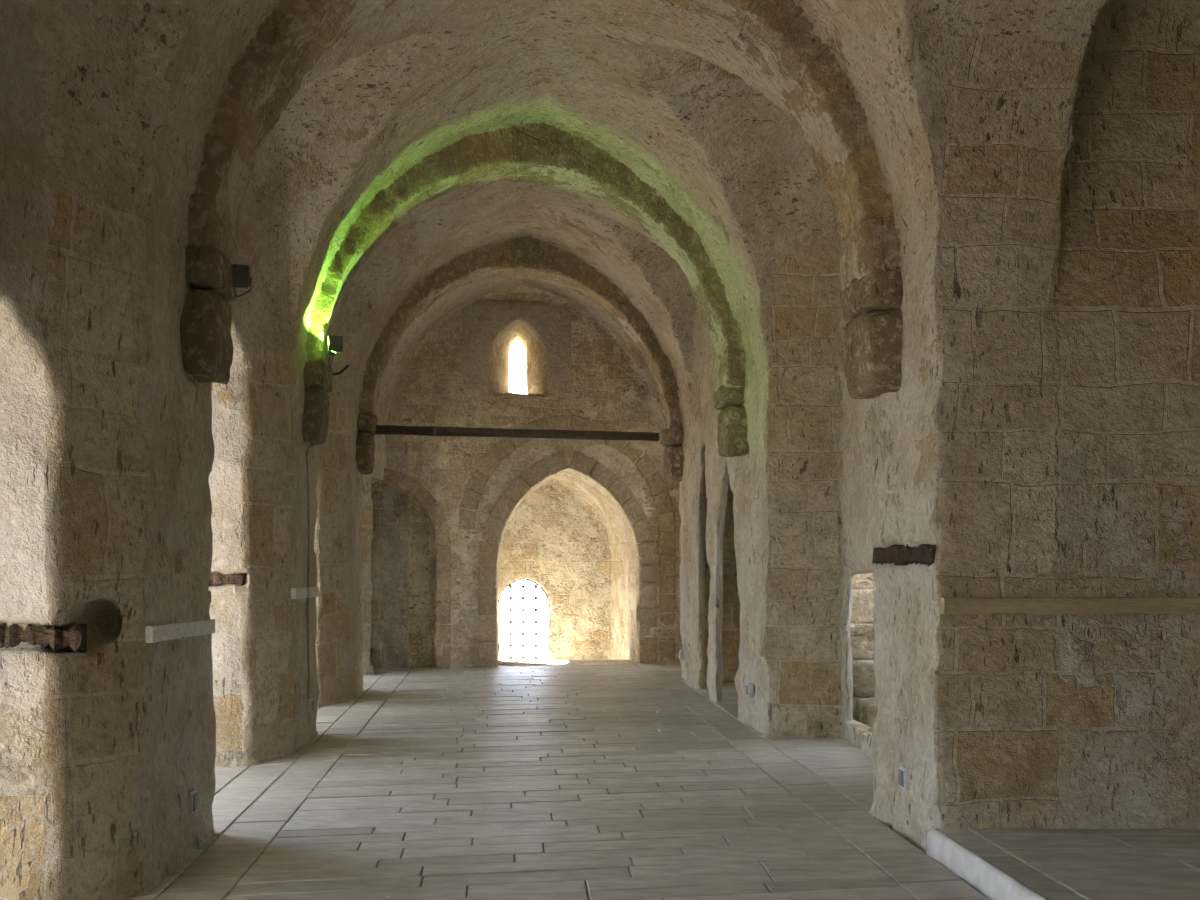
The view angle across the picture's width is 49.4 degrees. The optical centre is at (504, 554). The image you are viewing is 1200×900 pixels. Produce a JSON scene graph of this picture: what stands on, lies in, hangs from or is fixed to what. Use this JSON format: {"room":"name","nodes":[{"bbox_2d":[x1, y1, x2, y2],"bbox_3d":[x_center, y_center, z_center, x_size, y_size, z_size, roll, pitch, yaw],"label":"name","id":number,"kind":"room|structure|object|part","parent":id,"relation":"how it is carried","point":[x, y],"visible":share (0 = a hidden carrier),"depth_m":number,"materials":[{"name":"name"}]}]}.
{"room":"medieval vaulted hall","nodes":[
{"label":"medieval vaulted hall","id":0,"kind":"room"},
{"bbox_2d":[0,0,314,899],"bbox_3d":[-2.738,-0.319,6.442,1.526,3.984,22.957,0,0,0],"label":"wall","id":1,"kind":"structure","parent":0,"point":[23,326],"depth_m":5.65,"materials":[{"name":"stone"}]},
{"bbox_2d":[209,573,243,585],"bbox_3d":[-2.550,0.181,9.910,1.102,0.127,0.150,0,0,-3],"label":"beam","id":2,"kind":"structure","parent":1,"relation":"attached to","point":[215,578],"depth_m":9.88,"materials":[{"name":"brown wood"}]},
{"bbox_2d":[384,284,682,668],"bbox_3d":[0.108,-1.049,20.070,5.326,6.145,4.659,0,0,0],"label":"wall","id":3,"kind":"structure","parent":0,"point":[608,387],"depth_m":18.56,"materials":[{"name":"beige stone"}]},
{"bbox_2d":[380,468,450,667],"bbox_3d":[-1.253,0.182,18.275,1.031,2.815,0.104,0,0,-16],"label":"trim","id":4,"kind":"structure","parent":3,"relation":"attached to","point":[443,552],"depth_m":18.32,"materials":[{"name":"beige stone"}]},
{"bbox_2d":[463,301,570,392],"bbox_3d":[0.180,-2.975,18.685,1.655,1.250,0.125,0,0,-16],"label":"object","id":5,"kind":"structure","parent":3,"relation":"attached to","point":[482,321],"depth_m":18.58,"materials":[{"name":"beige stone"}]},
{"bbox_2d":[498,578,549,660],"bbox_3d":[0.310,1.242,21.740,0.890,1.715,0.068,0,0,0],"label":"iron gate","id":6,"kind":"object","parent":3,"relation":"attached to","point":[509,585],"visible":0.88,"depth_m":21.73,"materials":[{"name":"black metal"}]},
{"bbox_2d":[458,415,674,661],"bbox_3d":[0.933,-0.224,18.888,3.346,3.627,0.102,0,0,-16],"label":"trim","id":7,"kind":"structure","parent":3,"relation":"attached to","point":[504,447],"depth_m":19.12,"materials":[{"name":"beige stone"}]},
{"bbox_2d":[478,451,656,666],"bbox_3d":[0.932,0.037,18.880,2.750,3.103,0.116,0,0,-16],"label":"door arch","id":8,"kind":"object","parent":3,"relation":"attached to","point":[581,463],"depth_m":18.77,"materials":[{"name":"beige stone"}]},
{"bbox_2d":[125,659,989,899],"bbox_3d":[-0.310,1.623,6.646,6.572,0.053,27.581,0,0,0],"label":"floor","id":9,"kind":"structure","parent":0,"point":[636,784],"depth_m":8.19,"materials":[{"name":"grey stone"}]},
{"bbox_2d":[43,0,215,899],"bbox_3d":[-1.721,-0.829,6.656,0.565,4.997,2.512,0,0,0],"label":"stone pier","id":10,"kind":"object","parent":9,"relation":"on","point":[130,722],"visible":0.8,"depth_m":6.04,"materials":[{"name":"limestone"}]},
{"bbox_2d":[0,622,86,652],"bbox_3d":[-2.500,0.362,5.780,1.211,0.176,0.170,0,0,-8],"label":"beam","id":11,"kind":"structure","parent":10,"relation":"attached to","point":[72,637],"depth_m":5.78,"materials":[{"name":"brown wood"}]},
{"bbox_2d":[145,619,214,642],"bbox_3d":[-1.708,0.394,6.835,0.074,0.113,1.330,0,0,0],"label":"plank","id":12,"kind":"object","parent":10,"relation":"attached to","point":[153,634],"visible":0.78,"depth_m":6.64,"materials":[{"name":"grey wood"}]},
{"bbox_2d":[187,789,197,815],"bbox_3d":[-1.674,1.317,6.931,0.058,0.120,0.140,0,0,0],"label":"electrical box","id":13,"kind":"object","parent":10,"relation":"attached to","point":[192,793],"visible":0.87,"depth_m":6.89,"materials":[{"name":"plastic"}]},
{"bbox_2d":[240,100,320,766],"bbox_3d":[-1.720,-0.843,10.853,0.568,5.027,2.523,0,0,0],"label":"stone pier","id":14,"kind":"object","parent":9,"relation":"on","point":[276,723],"visible":0.82,"depth_m":10.16,"materials":[{"name":"limestone"}]},
{"bbox_2d":[291,587,318,598],"bbox_3d":[-1.708,0.320,11.040,0.074,0.107,1.280,0,0,0],"label":"plank","id":15,"kind":"object","parent":14,"relation":"attached to","point":[296,593],"visible":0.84,"depth_m":10.81,"materials":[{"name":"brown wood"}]},
{"bbox_2d":[307,698,313,713],"bbox_3d":[-1.674,1.295,11.152,0.058,0.120,0.140,0,0,0],"label":"electrical box","id":16,"kind":"object","parent":14,"relation":"attached to","point":[310,702],"visible":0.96,"depth_m":11.09,"materials":[{"name":"plastic"}]},
{"bbox_2d":[306,353,327,698],"bbox_3d":[-1.619,-0.240,10.924,0.217,2.922,0.148,0,0,30],"label":"power cable","id":17,"kind":"object","parent":14,"relation":"attached to","point":[318,443],"visible":0.99,"depth_m":11.01,"materials":[{"name":"black rubber"}]},
{"bbox_2d":[332,365,348,375],"bbox_3d":[-1.558,-1.675,11.800,0.291,0.110,0.023,0,0,0],"label":"iron hook","id":18,"kind":"object","parent":14,"relation":"attached to","point":[346,366],"visible":0.57,"depth_m":11.79,"materials":[{"name":"black metal"}]},
{"bbox_2d":[315,265,371,706],"bbox_3d":[-1.720,-0.952,14.570,0.566,5.246,2.491,0,0,0],"label":"stone pier","id":19,"kind":"object","parent":9,"relation":"on","point":[338,525],"visible":0.85,"depth_m":14.04,"materials":[{"name":"limestone"}]},
{"bbox_2d":[361,346,408,675],"bbox_3d":[-1.675,-0.875,17.674,0.659,5.020,1.365,0,0,0],"label":"stone pier","id":20,"kind":"object","parent":9,"relation":"on","point":[385,507],"visible":0.81,"depth_m":18.22,"materials":[{"name":"limestone"}]},
{"bbox_2d":[679,322,739,688],"bbox_3d":[2.526,-0.552,16.300,0.896,4.448,1.636,0,0,0],"label":"stone pier","id":21,"kind":"object","parent":9,"relation":"on","point":[688,504],"visible":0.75,"depth_m":16.39,"materials":[{"name":"limestone"}]},
{"bbox_2d":[679,650,684,659],"bbox_3d":[2.274,1.286,16.725,0.058,0.120,0.140,0,0,0],"label":"electrical box","id":22,"kind":"object","parent":21,"relation":"attached to","point":[681,652],"visible":0.94,"depth_m":16.66,"materials":[{"name":"plastic"}]},
{"bbox_2d":[734,252,852,741],"bbox_3d":[2.574,-0.457,12.049,0.907,4.251,1.954,0,0,0],"label":"stone pier","id":23,"kind":"object","parent":9,"relation":"on","point":[791,513],"visible":0.97,"depth_m":11.37,"materials":[{"name":"limestone"}]},
{"bbox_2d":[745,683,753,696],"bbox_3d":[2.274,1.257,12.102,0.058,0.120,0.140,0,0,0],"label":"electrical box","id":24,"kind":"object","parent":23,"relation":"attached to","point":[749,688],"visible":1,"depth_m":12.04,"materials":[{"name":"plastic"}]},
{"bbox_2d":[855,697,877,731],"bbox_3d":[4.049,1.471,11.761,1.722,0.358,0.341,0,0,0],"label":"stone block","id":25,"kind":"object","parent":9,"relation":"on","point":[866,709],"depth_m":11.62,"materials":[{"name":"beige stone"}]},
{"bbox_2d":[852,660,874,697],"bbox_3d":[4.048,1.150,12.088,1.714,0.355,0.339,0,0,0],"label":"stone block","id":26,"kind":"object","parent":25,"relation":"on","point":[862,670],"depth_m":11.94,"materials":[{"name":"beige stone"}]},
{"bbox_2d":[850,623,874,659],"bbox_3d":[4.048,0.828,12.421,1.710,0.359,0.338,0,0,0],"label":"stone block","id":27,"kind":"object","parent":26,"relation":"on","point":[862,634],"depth_m":12.26,"materials":[{"name":"beige stone"}]},
{"bbox_2d":[851,589,875,623],"bbox_3d":[4.050,0.508,12.752,1.710,0.357,0.341,0,0,0],"label":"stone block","id":28,"kind":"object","parent":27,"relation":"on","point":[863,599],"depth_m":12.59,"materials":[{"name":"beige stone"}]},
{"bbox_2d":[852,572,876,588],"bbox_3d":[4.050,0.187,13.078,1.711,0.361,0.340,0,0,0],"label":"stone step","id":29,"kind":"structure","parent":28,"relation":"on","point":[866,580],"depth_m":12.92,"materials":[{"name":"beige stone"}]},
{"bbox_2d":[866,34,1086,852],"bbox_3d":[2.518,-0.485,7.506,0.894,4.321,1.833,0,0,0],"label":"stone pier","id":30,"kind":"object","parent":9,"relation":"on","point":[967,451],"visible":0.85,"depth_m":6.93,"materials":[{"name":"limestone"}]},
{"bbox_2d":[872,544,935,565],"bbox_3d":[2.330,0.000,7.550,0.095,0.125,1.140,0,0,0],"label":"beam","id":31,"kind":"structure","parent":30,"relation":"attached to","point":[901,555],"depth_m":7.47,"materials":[{"name":"brown wood"}]},
{"bbox_2d":[898,766,909,790],"bbox_3d":[2.274,1.267,7.387,0.058,0.120,0.140,0,0,0],"label":"electrical box","id":32,"kind":"object","parent":30,"relation":"attached to","point":[903,773],"visible":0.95,"depth_m":7.35,"materials":[{"name":"plastic"}]},
{"bbox_2d":[19,0,1097,439],"bbox_3d":[1.680,-1.262,6.836,7.642,5.874,25.182,0,0,0],"label":"ceiling","id":33,"kind":"structure","parent":0,"point":[650,84],"depth_m":9.84,"materials":[{"name":"stone"}]},
{"bbox_2d":[355,234,683,481],"bbox_3d":[0.287,-2.414,16.058,4.810,2.936,0.702,0,0,-25],"label":"arch","id":34,"kind":"object","parent":33,"relation":"attached to","point":[527,256],"visible":0.91,"depth_m":15.80,"materials":[{"name":"beige stone"}]},
{"bbox_2d":[358,425,658,440],"bbox_3d":[0.100,-1.490,15.835,4.201,0.285,0.395,0,0,-22],"label":"bar","id":35,"kind":"object","parent":34,"relation":"attached to","point":[380,429],"visible":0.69,"depth_m":15.95,"materials":[{"name":"metal"}]},
{"bbox_2d":[302,122,748,456],"bbox_3d":[0.299,-2.415,11.880,4.626,2.932,0.684,0,0,-20],"label":"arch","id":36,"kind":"object","parent":33,"relation":"attached to","point":[543,154],"visible":0.86,"depth_m":11.69,"materials":[{"name":"beige stone"}]},
{"bbox_2d":[327,335,342,370],"bbox_3d":[-1.432,-1.696,10.955,0.130,0.298,0.147,0,0,0],"label":"floodlight","id":37,"kind":"object","parent":36,"relation":"attached to","point":[335,343],"visible":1,"depth_m":10.94,"materials":[{"name":"black metal"}]},
{"bbox_3d":[-1.424,-1.778,10.944,0.120,0.135,0.005,0,0,-19],"label":"barn door","id":38,"kind":"part","parent":37,"relation":"part of","materials":[{"name":"black metal"}]},
{"bbox_2d":[180,0,902,398],"bbox_3d":[0.299,-2.402,7.433,4.354,2.908,0.694,0,0,-10],"label":"arch","id":39,"kind":"object","parent":33,"relation":"attached to","point":[783,48],"visible":0.88,"depth_m":7.38,"materials":[{"name":"beige stone"}]},
{"bbox_2d":[232,264,251,297],"bbox_3d":[-1.493,-1.538,7.290,0.147,0.176,0.091,0,0,-17],"label":"floodlight","id":40,"kind":"object","parent":39,"relation":"attached to","point":[241,279],"visible":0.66,"depth_m":7.26,"materials":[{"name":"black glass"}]},
{"bbox_3d":[-1.482,-1.563,7.254,0.095,0.105,0.016,0,0,-17],"label":"glass","id":41,"kind":"part","parent":40,"relation":"part of","materials":[{"name":"black glass"}]},
{"bbox_2d":[496,469,636,665],"bbox_3d":[0.973,0.382,20.555,3.171,3.309,3.721,0,0,0],"label":"wall","id":42,"kind":"structure","parent":0,"point":[568,536],"depth_m":21.54,"materials":[{"name":"beige stone"}]},
{"bbox_2d":[696,396,873,757],"bbox_3d":[3.869,0.032,13.906,3.264,3.281,11.059,0,0,0],"label":"wall","id":43,"kind":"structure","parent":0,"point":[719,471],"depth_m":13.87,"materials":[{"name":"limestone"}]},
{"bbox_2d":[932,826,1199,899],"bbox_3d":[4.171,1.484,4.919,3.734,0.053,5.029,0,0,0],"label":"floor","id":44,"kind":"structure","parent":0,"point":[1058,864],"depth_m":6.25,"materials":[{"name":"grey stone"}]},
{"bbox_2d":[926,828,1049,899],"bbox_3d":[2.281,1.550,4.725,0.058,0.179,4.450,0,0,0],"label":"trim","id":45,"kind":"structure","parent":44,"relation":"attached to","point":[985,877],"depth_m":6.30,"materials":[{"name":"stone"}]},
{"bbox_2d":[1055,0,1199,829],"bbox_3d":[4.091,-1.099,4.864,2.302,5.286,4.596,0,0,0],"label":"wall","id":46,"kind":"structure","parent":0,"point":[1127,290],"depth_m":6.94,"materials":[{"name":"limestone"}]},
{"bbox_2d":[940,597,1199,613],"bbox_3d":[3.715,0.270,6.930,2.770,0.089,0.074,0,0,0],"label":"wall ledge","id":47,"kind":"object","parent":46,"relation":"attached to","point":[1039,605],"visible":1,"depth_m":6.89,"materials":[{"name":"wood"}]}
]}

